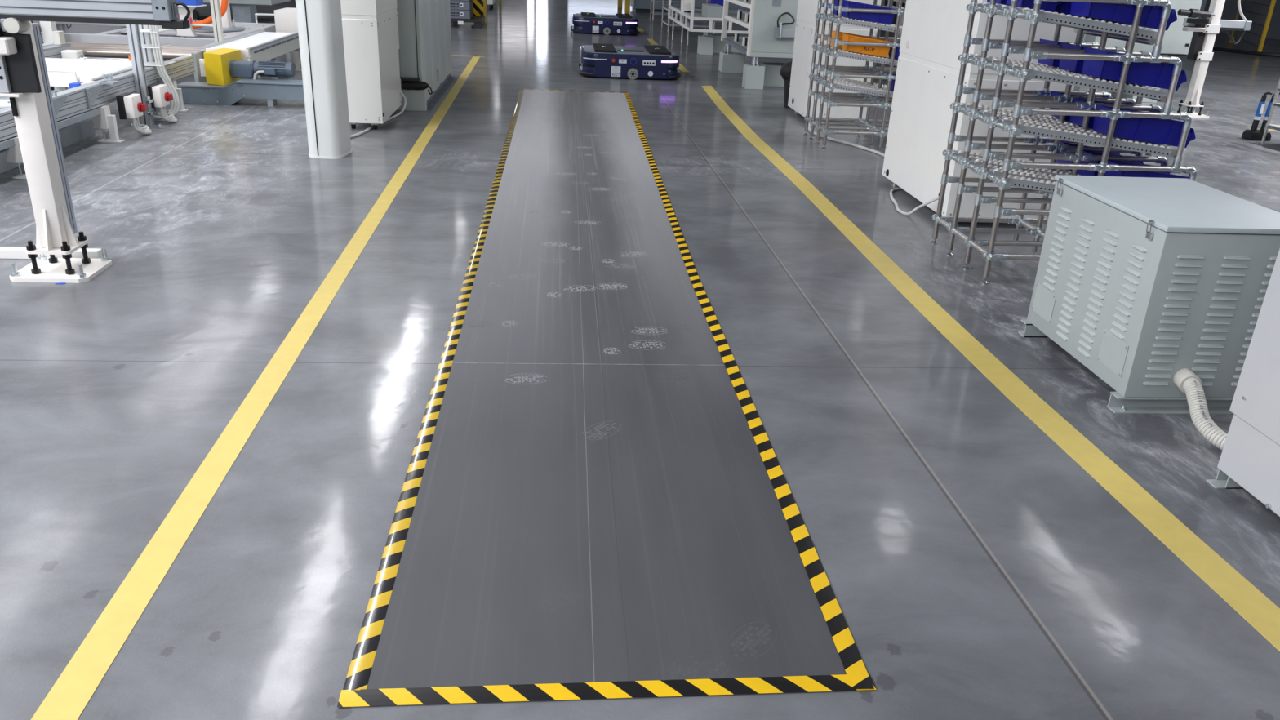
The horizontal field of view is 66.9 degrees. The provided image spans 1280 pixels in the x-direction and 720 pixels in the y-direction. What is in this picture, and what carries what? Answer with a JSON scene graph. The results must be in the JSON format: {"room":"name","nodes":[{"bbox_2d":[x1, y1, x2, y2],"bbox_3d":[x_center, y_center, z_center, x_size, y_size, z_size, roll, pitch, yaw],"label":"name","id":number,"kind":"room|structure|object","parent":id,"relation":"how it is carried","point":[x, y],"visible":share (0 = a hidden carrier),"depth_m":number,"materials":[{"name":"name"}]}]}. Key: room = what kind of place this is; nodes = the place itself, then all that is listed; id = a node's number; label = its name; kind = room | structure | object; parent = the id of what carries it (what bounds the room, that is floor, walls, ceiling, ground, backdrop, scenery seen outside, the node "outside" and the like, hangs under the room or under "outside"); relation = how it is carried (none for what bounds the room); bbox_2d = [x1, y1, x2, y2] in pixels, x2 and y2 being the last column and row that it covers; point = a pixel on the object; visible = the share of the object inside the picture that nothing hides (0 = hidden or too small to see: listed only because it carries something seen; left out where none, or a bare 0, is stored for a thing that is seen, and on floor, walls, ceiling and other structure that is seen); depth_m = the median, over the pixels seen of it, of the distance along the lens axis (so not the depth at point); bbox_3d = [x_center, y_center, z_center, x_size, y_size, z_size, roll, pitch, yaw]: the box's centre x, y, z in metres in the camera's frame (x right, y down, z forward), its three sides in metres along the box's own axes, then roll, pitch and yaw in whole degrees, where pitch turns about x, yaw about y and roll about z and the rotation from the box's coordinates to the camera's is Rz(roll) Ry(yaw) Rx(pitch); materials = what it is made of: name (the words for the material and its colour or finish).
{"room":"factory floor","nodes":[
{"label":"factory floor","id":0,"kind":"room"},
{"bbox_2d":[0,0,1279,719],"bbox_3d":[-1.550,-6.061,18.003,38.000,0.100,54.000,1,23,-5],"label":"floor","id":1,"kind":"structure","parent":0,"point":[974,569],"depth_m":3.29,"materials":[{"name":"concrete"}]},
{"bbox_2d":[0,118,95,173],"bbox_3d":[-4.129,-1.226,6.007,0.320,0.125,2.620,1,23,-5],"label":"steel trunking","id":2,"kind":"object","parent":1,"relation":"on","point":[73,134],"visible":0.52,"depth_m":6.87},
{"bbox_2d":[40,21,57,43],"bbox_3d":[-5.656,-3.439,9.174,0.100,1.600,0.100,1,23,-5],"label":"upright","id":3,"kind":"object","parent":1,"relation":"on","point":[46,27],"visible":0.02,"depth_m":9.25,"materials":[{"name":"white paint"}]},
{"bbox_2d":[0,246,102,259],"bbox_3d":[-2.949,-0.500,4.525,0.820,0.045,0.050,1,23,-5],"label":"rail","id":4,"kind":"object","parent":1,"relation":"on","point":[6,252],"visible":0.55,"depth_m":4.52,"materials":[{"name":"metal"}]},
{"bbox_2d":[42,44,71,91],"bbox_3d":[-5.173,-2.356,8.151,0.101,0.445,1.600,1,23,-5],"label":"rail","id":5,"kind":"object","parent":1,"relation":"on","point":[51,51],"visible":0.29,"depth_m":8.59,"materials":[{"name":"metal"}]},
{"bbox_2d":[52,31,66,44],"bbox_3d":[-5.217,-2.892,8.693,0.060,0.114,0.100,1,23,-5],"label":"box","id":6,"kind":"object","parent":5,"relation":"on","point":[59,38],"visible":1,"depth_m":8.66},
{"bbox_2d":[40,24,123,44],"bbox_3d":[-7.402,-4.610,10.979,0.921,2.200,4.500,1,23,-5],"label":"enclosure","id":7,"kind":"object","parent":1,"relation":"on","point":[73,28],"visible":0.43,"depth_m":12.45,"materials":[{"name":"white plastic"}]},
{"bbox_2d":[0,0,190,283],"bbox_3d":[-2.445,-0.977,4.142,1.178,1.263,0.312,1,23,-5],"label":"frame","id":8,"kind":"object","parent":1,"relation":"on","point":[24,75],"visible":1,"depth_m":4.08,"materials":[{"name":"beige paint"}]},
{"bbox_2d":[61,49,128,88],"bbox_3d":[-4.824,-2.558,8.705,0.610,0.415,0.120,1,23,-5],"label":"block","id":9,"kind":"object","parent":1,"relation":"on","point":[66,54],"visible":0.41,"depth_m":8.60,"materials":[{"name":"white paint"}]},
{"bbox_2d":[0,41,195,178],"bbox_3d":[-4.545,-1.899,7.091,1.530,0.483,4.600,1,23,-5],"label":"conveyor","id":10,"kind":"object","parent":1,"relation":"on","point":[84,97],"visible":0.58,"depth_m":7.01,"materials":[{"name":"metal"}]},
{"bbox_2d":[0,91,59,109],"bbox_3d":[-4.483,-1.497,5.959,1.220,0.030,2.200,1,23,-5],"label":"tray","id":11,"kind":"object","parent":10,"relation":"on","point":[1,98],"depth_m":6.60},
{"bbox_2d":[115,92,146,124],"bbox_3d":[-3.759,-1.866,7.194,0.155,0.210,0.180,1,23,-5],"label":"switch","id":12,"kind":"object","parent":10,"relation":"attached to","point":[130,105],"visible":1,"depth_m":7.12,"materials":[{"name":"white plastic"}]},
{"bbox_2d":[130,120,151,133],"bbox_3d":[-3.764,-1.765,7.312,0.130,0.115,0.244,-11,27,-29],"label":"cable loop","id":13,"kind":"object","parent":12,"relation":"hanging from","point":[141,128],"visible":1,"depth_m":7.26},
{"bbox_2d":[50,40,206,88],"bbox_3d":[-4.870,-2.784,9.248,1.490,0.405,0.700,1,23,-5],"label":"bed","id":14,"kind":"object","parent":1,"relation":"on","point":[91,50],"visible":0.23,"depth_m":8.99,"materials":[{"name":"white metal"}]},
{"bbox_2d":[125,24,169,128],"bbox_3d":[-3.796,-2.620,7.316,0.190,1.700,0.120,1,23,-5],"label":"post","id":15,"kind":"object","parent":1,"relation":"on","point":[132,30],"visible":0.85,"depth_m":7.48,"materials":[{"name":"metal"}]},
{"bbox_2d":[147,83,173,111],"bbox_3d":[-3.802,-2.077,7.689,0.155,0.210,0.180,1,23,-5],"label":"switch","id":16,"kind":"object","parent":15,"relation":"attached to","point":[158,92],"visible":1,"depth_m":7.62,"materials":[{"name":"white plastic"}]},
{"bbox_2d":[28,13,280,80],"bbox_3d":[-5.409,-3.487,10.620,2.849,0.584,2.150,1,23,-5],"label":"frame","id":17,"kind":"object","parent":1,"relation":"on","point":[119,36],"visible":0.41,"depth_m":9.87,"materials":[{"name":"white paint"}]},
{"bbox_2d":[176,0,206,36],"bbox_3d":[-4.586,-3.491,9.788,0.340,0.410,0.240,1,23,-5],"label":"stand","id":18,"kind":"object","parent":17,"relation":"on","point":[192,5],"visible":0.59,"depth_m":9.75,"materials":[{"name":"white paint"}]},
{"bbox_2d":[177,0,203,5],"bbox_3d":[-4.525,-3.629,9.735,0.190,0.110,0.200,1,23,-5],"label":"tray","id":19,"kind":"object","parent":18,"relation":"on","point":[188,2],"depth_m":9.66,"materials":[{"name":"plastic"}]},
{"bbox_2d":[173,0,244,31],"bbox_3d":[-4.711,-4.074,10.456,0.720,0.949,0.720,1,23,-5],"label":"stand","id":20,"kind":"object","parent":17,"relation":"on","point":[226,18],"visible":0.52,"depth_m":10.68,"materials":[{"name":"beige paint"}]},
{"bbox_2d":[191,0,228,28],"bbox_3d":[-4.597,-3.777,10.320,0.458,0.486,0.066,1,23,-5],"label":"hose","id":21,"kind":"object","parent":20,"relation":"attached to","point":[208,20],"visible":0.61,"depth_m":10.35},
{"bbox_2d":[138,24,179,122],"bbox_3d":[-3.922,-2.791,7.704,0.346,1.700,0.544,1,23,-5],"label":"cable bundle","id":22,"kind":"object","parent":1,"relation":"on","point":[152,46],"visible":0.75,"depth_m":7.92,"materials":[{"name":"plastic"}]},
{"bbox_2d":[157,109,177,122],"bbox_3d":[-3.806,-1.977,7.807,0.130,0.115,0.244,-11,27,-29],"label":"cable loop","id":23,"kind":"object","parent":1,"relation":"on","point":[170,117],"visible":1,"depth_m":7.76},
{"bbox_2d":[209,0,223,42],"bbox_3d":[-4.152,-3.444,9.480,0.110,1.500,0.130,1,23,-5],"label":"post","id":24,"kind":"object","parent":1,"relation":"on","point":[215,4],"visible":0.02,"depth_m":9.49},
{"bbox_2d":[177,78,304,106],"bbox_3d":[-3.542,-2.444,8.836,1.230,0.214,0.270,1,23,-5],"label":"duct","id":25,"kind":"object","parent":1,"relation":"on","point":[272,90],"visible":0.86,"depth_m":8.72,"materials":[{"name":"metal"}]},
{"bbox_2d":[192,0,290,22],"bbox_3d":[-7.428,-6.836,17.007,2.100,1.600,1.300,1,23,-5],"label":"machine","id":26,"kind":"object","parent":1,"relation":"on","point":[243,11],"visible":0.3,"depth_m":16.78,"materials":[{"name":"white metal"}]},
{"bbox_2d":[203,29,302,79],"bbox_3d":[-3.977,-3.161,10.178,0.428,0.450,2.180,1,23,-5],"label":"conveyor","id":27,"kind":"object","parent":1,"relation":"on","point":[260,45],"visible":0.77,"depth_m":9.93,"materials":[{"name":"metal"}]},
{"bbox_2d":[199,47,295,85],"bbox_3d":[-3.583,-2.681,8.889,0.766,0.275,0.474,6,23,7],"label":"motor","id":28,"kind":"object","parent":27,"relation":"attached to","point":[223,66],"visible":1,"depth_m":8.84,"materials":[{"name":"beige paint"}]},
{"bbox_2d":[31,56,479,719],"bbox_3d":[-1.650,-1.495,7.074,0.097,0.001,14.002,0,23,-6],"label":"floor marking line","id":29,"kind":"object","parent":1,"relation":"on","point":[73,689],"visible":1,"depth_m":2.70,"materials":[{"name":"paint"}]},
{"bbox_2d":[275,31,295,65],"bbox_3d":[-3.957,-3.675,11.427,0.480,0.425,0.550,1,23,-5],"label":"stand","id":30,"kind":"object","parent":1,"relation":"on","point":[283,57],"visible":0.1,"depth_m":11.22,"materials":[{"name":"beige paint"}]},
{"bbox_2d":[273,7,297,31],"bbox_3d":[-3.943,-3.971,11.302,0.480,0.220,0.550,1,23,-5],"label":"junction box","id":31,"kind":"object","parent":30,"relation":"on","point":[286,19],"visible":0.48,"depth_m":11.04,"materials":[{"name":"beige paint"}]},
{"bbox_2d":[295,0,351,159],"bbox_3d":[-2.099,-4.330,5.765,0.273,6.200,0.299,1,23,-5],"label":"column","id":32,"kind":"structure","parent":1,"relation":"on","point":[319,22],"depth_m":6.67,"materials":[{"name":"white paint"}]},
{"bbox_2d":[340,0,402,128],"bbox_3d":[-2.255,-2.991,7.977,0.346,2.000,1.078,1,23,-5],"label":"tall cabinet","id":33,"kind":"object","parent":1,"relation":"on","point":[372,59],"visible":0.9,"depth_m":7.76,"materials":[{"name":"metal"}]},
{"bbox_2d":[350,90,406,137],"bbox_3d":[-2.239,-2.032,8.014,0.198,0.205,1.662,7,23,9],"label":"power cable","id":34,"kind":"object","parent":1,"relation":"on","point":[401,92],"visible":0.6,"depth_m":8.44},
{"bbox_2d":[396,0,452,111],"bbox_3d":[-2.384,-3.735,9.720,0.710,2.000,2.680,1,23,-5],"label":"electrical cabinet","id":35,"kind":"object","parent":1,"relation":"on","point":[424,37],"visible":0.53,"depth_m":8.89,"materials":[{"name":"metal"}]},
{"bbox_2d":[400,80,432,94],"bbox_3d":[-2.053,-2.491,8.835,0.328,0.112,0.145,1,23,-5],"label":"shoulder bag","id":36,"kind":"object","parent":35,"relation":"on","point":[420,85],"visible":0.92,"depth_m":8.79,"materials":[{"name":"black leather"}]},
{"bbox_2d":[400,76,420,81],"bbox_3d":[-2.097,-2.553,8.806,0.180,0.024,0.095,1,23,-5],"label":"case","id":37,"kind":"object","parent":36,"relation":"on","point":[402,78],"visible":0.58,"depth_m":8.77,"materials":[{"name":"black plastic"}]},
{"bbox_2d":[450,15,484,28],"bbox_3d":[-3.517,-6.367,18.191,1.130,0.150,1.107,1,23,-5],"label":"pallet","id":38,"kind":"object","parent":1,"relation":"on","point":[479,21],"visible":0.55,"depth_m":17.75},
{"bbox_2d":[450,8,473,19],"bbox_3d":[-3.521,-6.460,18.021,0.770,0.153,0.747,1,23,-5],"label":"plastic crate","id":39,"kind":"object","parent":38,"relation":"on","point":[455,14],"visible":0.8,"depth_m":17.71,"materials":[{"name":"black"}]},
{"bbox_2d":[449,0,473,10],"bbox_3d":[-3.514,-6.603,17.960,0.770,0.153,0.747,1,23,-5],"label":"plastic crate","id":40,"kind":"object","parent":39,"relation":"on","point":[454,5],"visible":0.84,"depth_m":17.65,"materials":[{"name":"black"}]},
{"bbox_2d":[472,0,487,23],"bbox_3d":[-3.137,-7.348,18.817,0.280,1.500,0.450,1,23,-5],"label":"guard","id":41,"kind":"object","parent":1,"relation":"on","point":[480,6],"visible":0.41,"depth_m":18.81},
{"bbox_2d":[486,0,494,9],"bbox_3d":[-3.861,-9.139,22.839,0.800,1.598,0.760,1,23,-5],"label":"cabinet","id":42,"kind":"object","parent":1,"relation":"on","point":[491,2],"visible":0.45,"depth_m":22.80,"materials":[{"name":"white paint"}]},
{"bbox_2d":[570,12,639,35],"bbox_3d":[-0.661,-6.308,18.137,1.272,0.328,1.140,1,23,-5],"label":"vehicle","id":43,"kind":"object","parent":1,"relation":"on","point":[582,22],"visible":1,"depth_m":17.66,"materials":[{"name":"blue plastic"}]},
{"bbox_2d":[366,89,846,688],"bbox_3d":[-0.368,-1.118,6.324,1.210,0.002,9.330,1,23,-5],"label":"floor plate","id":44,"kind":"object","parent":1,"relation":"on","point":[597,501],"visible":1,"depth_m":2.89,"materials":[{"name":"metal"}]},
{"bbox_2d":[342,88,524,690],"bbox_3d":[-0.937,-1.129,6.282,0.049,0.002,9.290,1,23,-5],"label":"tape","id":45,"kind":"object","parent":44,"relation":"on","point":[363,656],"visible":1,"depth_m":2.81,"materials":[{"name":"plastic"}]},
{"bbox_2d":[337,673,876,706],"bbox_3d":[-0.056,0.700,2.056,1.135,0.001,0.050,0,23,-6],"label":"tape","id":46,"kind":"object","parent":44,"relation":"on","point":[708,686],"visible":1,"depth_m":2.05,"materials":[{"name":"plastic"}]},
{"bbox_2d":[624,92,874,688],"bbox_3d":[0.152,-1.117,6.369,0.075,0.001,9.330,1,23,-5],"label":"tape","id":47,"kind":"object","parent":44,"relation":"on","point":[855,670],"visible":1,"depth_m":2.90,"materials":[{"name":"plastic"}]},
{"bbox_2d":[624,0,630,13],"bbox_3d":[-0.292,-9.104,23.791,0.120,1.100,0.120,1,23,-5],"label":"post","id":48,"kind":"object","parent":1,"relation":"on","point":[627,10],"visible":1,"depth_m":23.89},
{"bbox_2d":[577,43,680,79],"bbox_3d":[-0.146,-3.778,12.215,1.272,0.328,1.140,1,23,-5],"label":"vehicle","id":49,"kind":"object","parent":1,"relation":"on","point":[597,60],"visible":1,"depth_m":11.74,"materials":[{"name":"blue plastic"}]},
{"bbox_2d":[649,0,684,20],"bbox_3d":[0.652,-8.523,22.266,0.740,1.300,0.640,1,23,-5],"label":"rack","id":50,"kind":"object","parent":1,"relation":"on","point":[652,11],"visible":0.56,"depth_m":22.18,"materials":[{"name":"metal"}]},
{"bbox_2d":[650,0,680,3],"bbox_3d":[0.641,-8.285,22.366,0.736,0.040,0.636,1,23,-5],"label":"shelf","id":51,"kind":"object","parent":50,"relation":"attached to","point":[654,1],"depth_m":22.10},
{"bbox_2d":[650,11,683,16],"bbox_3d":[0.629,-8.037,22.471,0.736,0.040,0.636,1,23,-5],"label":"shelf","id":52,"kind":"object","parent":50,"relation":"attached to","point":[653,13],"depth_m":22.19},
{"bbox_2d":[678,63,689,72],"bbox_3d":[0.568,-3.977,13.184,0.100,0.001,1.000,1,23,-5],"label":"tape","id":53,"kind":"object","parent":1,"relation":"on","point":[682,68],"visible":0.71,"depth_m":13.06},
{"bbox_2d":[661,0,715,33],"bbox_3d":[0.982,-7.269,19.339,0.940,1.300,1.240,1,23,-5],"label":"rack","id":54,"kind":"object","parent":1,"relation":"on","point":[704,24],"visible":0.56,"depth_m":19.43,"materials":[{"name":"metal"}]},
{"bbox_2d":[662,6,702,12],"bbox_3d":[0.971,-7.032,19.440,0.936,0.040,1.236,1,23,-5],"label":"shelf","id":55,"kind":"object","parent":54,"relation":"attached to","point":[666,8],"depth_m":19.66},
{"bbox_2d":[662,19,713,27],"bbox_3d":[0.960,-6.783,19.545,0.936,0.040,1.236,1,23,-5],"label":"shelf","id":56,"kind":"object","parent":54,"relation":"attached to","point":[695,24],"depth_m":19.22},
{"bbox_2d":[630,0,750,12],"bbox_3d":[2.101,-10.004,25.026,4.550,2.000,1.405,1,23,-5],"label":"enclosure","id":57,"kind":"object","parent":1,"relation":"on","point":[637,6],"visible":0.28,"depth_m":24.60,"materials":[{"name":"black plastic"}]},
{"bbox_2d":[697,28,713,54],"bbox_3d":[1.021,-4.954,15.068,0.210,0.370,0.250,1,23,-5],"label":"pedestal","id":58,"kind":"object","parent":1,"relation":"on","point":[705,42],"visible":0.94,"depth_m":14.98,"materials":[{"name":"grey paint"}]},
{"bbox_2d":[667,0,750,44],"bbox_3d":[1.299,-5.911,16.036,1.314,1.400,3.214,1,23,-5],"label":"frame","id":59,"kind":"object","parent":1,"relation":"on","point":[711,13],"visible":0.83,"depth_m":15.20,"materials":[{"name":"white paint"}]},
{"bbox_2d":[706,0,724,5],"bbox_3d":[1.296,-5.916,16.126,0.300,0.300,0.400,1,23,-5],"label":"crate","id":60,"kind":"object","parent":59,"relation":"on","point":[711,2],"visible":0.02,"depth_m":15.92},
{"bbox_2d":[710,34,747,53],"bbox_3d":[1.502,-5.046,15.479,0.750,0.260,0.300,1,23,-5],"label":"support block","id":61,"kind":"object","parent":1,"relation":"on","point":[718,45],"visible":0.22,"depth_m":15.33,"materials":[{"name":"grey paint"}]},
{"bbox_2d":[718,42,744,73],"bbox_3d":[1.228,-4.044,12.939,0.290,0.370,0.300,1,23,-5],"label":"pedestal","id":62,"kind":"object","parent":1,"relation":"on","point":[730,61],"visible":0.89,"depth_m":12.84,"materials":[{"name":"grey paint"}]},
{"bbox_2d":[720,0,798,57],"bbox_3d":[1.904,-4.651,11.886,1.380,1.635,2.170,1,23,-5],"label":"machine","id":63,"kind":"object","parent":62,"relation":"on","point":[771,24],"visible":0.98,"depth_m":11.18,"materials":[{"name":"grey paint"}]},
{"bbox_2d":[742,57,764,89],"bbox_3d":[1.343,-3.401,11.434,0.215,0.370,0.220,1,23,-5],"label":"pedestal","id":64,"kind":"object","parent":1,"relation":"on","point":[753,72],"visible":0.98,"depth_m":11.36,"materials":[{"name":"grey paint"}]},
{"bbox_2d":[760,62,785,87],"bbox_3d":[1.939,-3.474,11.825,0.900,0.250,0.300,1,23,-5],"label":"support block","id":65,"kind":"object","parent":1,"relation":"on","point":[772,77],"visible":0.28,"depth_m":11.67,"materials":[{"name":"grey paint"}]},
{"bbox_2d":[779,61,792,109],"bbox_3d":[1.626,-2.868,10.065,0.380,0.478,0.392,1,23,-5],"label":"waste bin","id":66,"kind":"object","parent":1,"relation":"on","point":[785,70],"visible":0.29,"depth_m":9.98,"materials":[{"name":"black plastic"}]},
{"bbox_2d":[787,0,881,119],"bbox_3d":[1.894,-3.331,9.235,0.647,2.000,0.714,1,23,-5],"label":"tall cabinet","id":67,"kind":"object","parent":1,"relation":"on","point":[805,29],"visible":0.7,"depth_m":9.22,"materials":[{"name":"metal"}]},
{"bbox_2d":[808,122,884,156],"bbox_3d":[1.792,-1.787,8.113,0.210,0.024,2.413,-3,24,-13],"label":"power cable","id":68,"kind":"object","parent":1,"relation":"on","point":[809,124],"visible":0.49,"depth_m":8.21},
{"bbox_2d":[803,0,906,151],"bbox_3d":[2.034,-2.560,8.070,1.061,1.500,0.745,1,23,-5],"label":"rack","id":69,"kind":"object","parent":1,"relation":"on","point":[877,95],"visible":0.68,"depth_m":8.00,"materials":[{"name":"metal"}]},
{"bbox_2d":[831,30,878,48],"bbox_3d":[1.782,-2.633,8.026,0.361,0.159,0.194,1,23,-5],"label":"storage bin","id":70,"kind":"object","parent":69,"relation":"on","point":[833,33],"visible":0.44,"depth_m":8.02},
{"bbox_2d":[841,33,891,57],"bbox_3d":[1.834,-2.543,7.829,0.371,0.160,0.194,1,23,-5],"label":"storage bin","id":71,"kind":"object","parent":69,"relation":"on","point":[882,51],"visible":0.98,"depth_m":7.76,"materials":[{"name":"orange"}]},
{"bbox_2d":[842,0,897,24],"bbox_3d":[1.830,-2.775,7.729,0.400,0.164,0.194,1,23,-5],"label":"storage bin","id":72,"kind":"object","parent":69,"relation":"on","point":[884,18],"visible":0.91,"depth_m":7.66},
{"bbox_2d":[888,40,900,59],"bbox_3d":[2.191,-2.501,7.877,0.291,0.151,0.194,1,23,-5],"label":"storage bin","id":73,"kind":"object","parent":69,"relation":"on","point":[897,49],"visible":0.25,"depth_m":7.80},
{"bbox_2d":[889,186,938,215],"bbox_3d":[1.734,-1.095,6.289,0.200,0.168,0.921,3,23,1],"label":"power cable","id":74,"kind":"object","parent":1,"relation":"on","point":[894,201],"visible":0.94,"depth_m":6.03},
{"bbox_2d":[881,0,1084,224],"bbox_3d":[2.124,-1.953,6.004,0.637,2.000,1.234,1,23,-5],"label":"tall cabinet","id":75,"kind":"object","parent":1,"relation":"on","point":[934,32],"visible":0.58,"depth_m":5.87,"materials":[{"name":"metal"}]},
{"bbox_2d":[701,85,1279,651],"bbox_3d":[1.170,-1.140,6.545,0.212,0.001,10.910,1,23,-5],"label":"floor marking line","id":76,"kind":"object","parent":1,"relation":"on","point":[1236,590],"visible":1,"depth_m":3.27,"materials":[{"name":"paint"}]},
{"bbox_2d":[929,0,1197,284],"bbox_3d":[2.220,-1.206,4.891,1.061,1.500,0.805,1,23,-5],"label":"rack","id":77,"kind":"object","parent":1,"relation":"on","point":[1002,169],"visible":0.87,"depth_m":4.72,"materials":[{"name":"metal"}]},
{"bbox_2d":[986,0,1031,8],"bbox_3d":[1.872,-1.839,4.850,0.202,0.138,0.200,1,23,-5],"label":"storage bin","id":78,"kind":"object","parent":77,"relation":"on","point":[998,2],"visible":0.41,"depth_m":4.79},
{"bbox_2d":[1006,0,1062,12],"bbox_3d":[1.891,-1.748,4.636,0.202,0.138,0.205,1,23,-5],"label":"storage bin","id":79,"kind":"object","parent":77,"relation":"on","point":[1046,6],"visible":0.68,"depth_m":4.57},
{"bbox_2d":[1037,38,1073,67],"bbox_3d":[2.300,-1.558,5.006,0.425,0.164,0.200,1,23,-5],"label":"storage bin","id":80,"kind":"object","parent":77,"relation":"on","point":[1051,62],"visible":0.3,"depth_m":4.96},
{"bbox_2d":[1058,42,1095,72],"bbox_3d":[2.318,-1.467,4.793,0.425,0.164,0.205,1,23,-5],"label":"storage bin","id":81,"kind":"object","parent":77,"relation":"on","point":[1075,65],"visible":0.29,"depth_m":4.74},
{"bbox_2d":[1049,91,1114,120],"bbox_3d":[2.405,-1.315,5.119,0.425,0.164,0.200,1,23,-5],"label":"storage bin","id":82,"kind":"object","parent":77,"relation":"on","point":[1067,117],"visible":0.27,"depth_m":5.11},
{"bbox_2d":[1046,1,1129,25],"bbox_3d":[2.210,-1.711,4.680,0.425,0.164,0.205,1,23,-5],"label":"storage bin","id":83,"kind":"object","parent":77,"relation":"on","point":[1064,7],"visible":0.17,"depth_m":4.60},
{"bbox_2d":[1056,142,1144,170],"bbox_3d":[2.492,-1.073,5.230,0.425,0.164,0.200,1,23,-5],"label":"storage bin","id":84,"kind":"object","parent":77,"relation":"on","point":[1058,161],"visible":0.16,"depth_m":5.24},
{"bbox_2d":[1069,97,1142,128],"bbox_3d":[2.424,-1.224,4.906,0.425,0.164,0.205,1,23,-5],"label":"storage bin","id":85,"kind":"object","parent":77,"relation":"on","point":[1077,120],"visible":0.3,"depth_m":4.89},
{"bbox_2d":[1077,150,1152,176],"bbox_3d":[2.510,-0.982,5.016,0.425,0.164,0.205,1,23,-5],"label":"storage bin","id":86,"kind":"object","parent":77,"relation":"on","point":[1083,172],"visible":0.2,"depth_m":5.00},
{"bbox_2d":[1069,1,1177,30],"bbox_3d":[2.229,-1.618,4.462,0.425,0.164,0.210,1,23,-5],"label":"storage bin","id":87,"kind":"object","parent":77,"relation":"on","point":[1150,17],"visible":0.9,"depth_m":4.39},
{"bbox_2d":[1081,47,1186,90],"bbox_3d":[2.337,-1.374,4.575,0.425,0.164,0.210,1,23,-5],"label":"storage bin","id":88,"kind":"object","parent":77,"relation":"on","point":[1155,75],"visible":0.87,"depth_m":4.50,"materials":[{"name":"plastic"}]},
{"bbox_2d":[1093,104,1195,147],"bbox_3d":[2.442,-1.131,4.688,0.425,0.164,0.210,1,23,-5],"label":"storage bin","id":89,"kind":"object","parent":77,"relation":"on","point":[1167,132],"visible":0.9,"depth_m":4.61,"materials":[{"name":"plastic"}]},
{"bbox_2d":[1103,159,1188,178],"bbox_3d":[2.529,-0.889,4.799,0.425,0.164,0.210,1,23,-5],"label":"storage bin","id":90,"kind":"object","parent":77,"relation":"on","point":[1118,173],"visible":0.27,"depth_m":4.69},
{"bbox_2d":[1073,0,1202,102],"bbox_3d":[5.809,-4.205,11.731,1.180,2.000,1.305,1,23,-5],"label":"tall cabinet","id":91,"kind":"object","parent":1,"relation":"on","point":[1175,42],"visible":0.25,"depth_m":11.26,"materials":[{"name":"metal"}]},
{"bbox_2d":[1017,174,1279,413],"bbox_3d":[1.972,-0.267,3.690,0.583,0.686,0.846,1,23,-5],"label":"transformer","id":92,"kind":"object","parent":1,"relation":"on","point":[1153,285],"visible":0.91,"depth_m":3.43,"materials":[{"name":"metal"}]},
{"bbox_2d":[1182,377,1227,450],"bbox_3d":[1.953,0.207,3.232,0.108,0.166,0.465,-4,24,-15],"label":"corrugated hose","id":93,"kind":"object","parent":92,"relation":"attached to","point":[1201,418],"visible":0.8,"depth_m":3.29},
{"bbox_2d":[1198,0,1206,17],"bbox_3d":[11.922,-7.966,20.520,0.250,2.600,0.200,1,23,-5],"label":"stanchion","id":94,"kind":"object","parent":1,"relation":"on","point":[1203,2],"visible":0.02,"depth_m":20.60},
{"bbox_2d":[1171,0,1252,118],"bbox_3d":[6.237,-3.629,10.544,1.035,1.900,0.390,1,23,-5],"label":"stand","id":95,"kind":"object","parent":1,"relation":"on","point":[1205,31],"visible":0.94,"depth_m":10.62,"materials":[{"name":"beige paint"}]},
{"bbox_2d":[1225,0,1242,42],"bbox_3d":[14.428,-8.646,23.171,0.200,2.000,0.200,1,23,-5],"label":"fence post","id":96,"kind":"object","parent":1,"relation":"on","point":[1237,13],"visible":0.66,"depth_m":23.34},
{"bbox_2d":[1205,248,1279,516],"bbox_3d":[2.228,-0.088,2.251,0.765,1.500,1.168,1,23,-5],"label":"cabinet","id":97,"kind":"object","parent":1,"relation":"on","point":[1249,460],"visible":1,"depth_m":2.83,"materials":[{"name":"metal"}]},
{"bbox_2d":[1212,46,1279,57],"bbox_3d":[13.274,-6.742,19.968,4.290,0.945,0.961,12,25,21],"label":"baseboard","id":98,"kind":"structure","parent":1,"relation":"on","point":[1215,48],"depth_m":20.14,"materials":[{"name":"black plastic"}]},
{"bbox_2d":[1241,92,1272,140],"bbox_3d":[6.005,-2.372,9.403,0.129,0.457,0.140,1,23,-5],"label":"tool","id":99,"kind":"object","parent":1,"relation":"on","point":[1251,135],"visible":1,"depth_m":9.40,"materials":[{"name":"black plastic"}]},
{"bbox_2d":[1259,104,1265,114],"bbox_3d":[6.008,-2.423,9.352,0.028,0.090,0.006,1,23,-5],"label":"print","id":100,"kind":"object","parent":99,"relation":"attached to","point":[1261,106],"depth_m":9.35},
{"bbox_2d":[1257,0,1275,52],"bbox_3d":[12.913,-7.271,19.756,0.200,2.000,0.200,1,23,-5],"label":"fence post","id":101,"kind":"object","parent":1,"relation":"on","point":[1273,2],"visible":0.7,"depth_m":19.91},
{"bbox_2d":[1232,0,1271,46],"bbox_3d":[13.672,-8.004,21.444,0.016,1.814,3.980,11,24,20],"label":"mesh fence","id":102,"kind":"object","parent":101,"relation":"attached to","point":[1256,11],"visible":0.88,"depth_m":21.22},
{"bbox_2d":[1256,92,1279,141],"bbox_3d":[6.104,-2.371,9.412,0.129,0.457,0.140,1,23,-5],"label":"tool","id":103,"kind":"object","parent":1,"relation":"on","point":[1261,131],"visible":0.51,"depth_m":9.41,"materials":[{"name":"black plastic"}]},
{"bbox_2d":[1261,78,1279,142],"bbox_3d":[6.443,-2.274,8.906,0.851,0.700,0.732,1,23,-5],"label":"stand","id":104,"kind":"object","parent":1,"relation":"on","point":[1273,126],"visible":1,"depth_m":9.19,"materials":[{"name":"metal"}]},
{"bbox_2d":[1202,0,1279,39],"bbox_3d":[17.559,-8.792,18.467,0.100,6.200,54.000,1,23,-5],"label":"wall","id":105,"kind":"structure","parent":0,"point":[1230,8],"depth_m":27.12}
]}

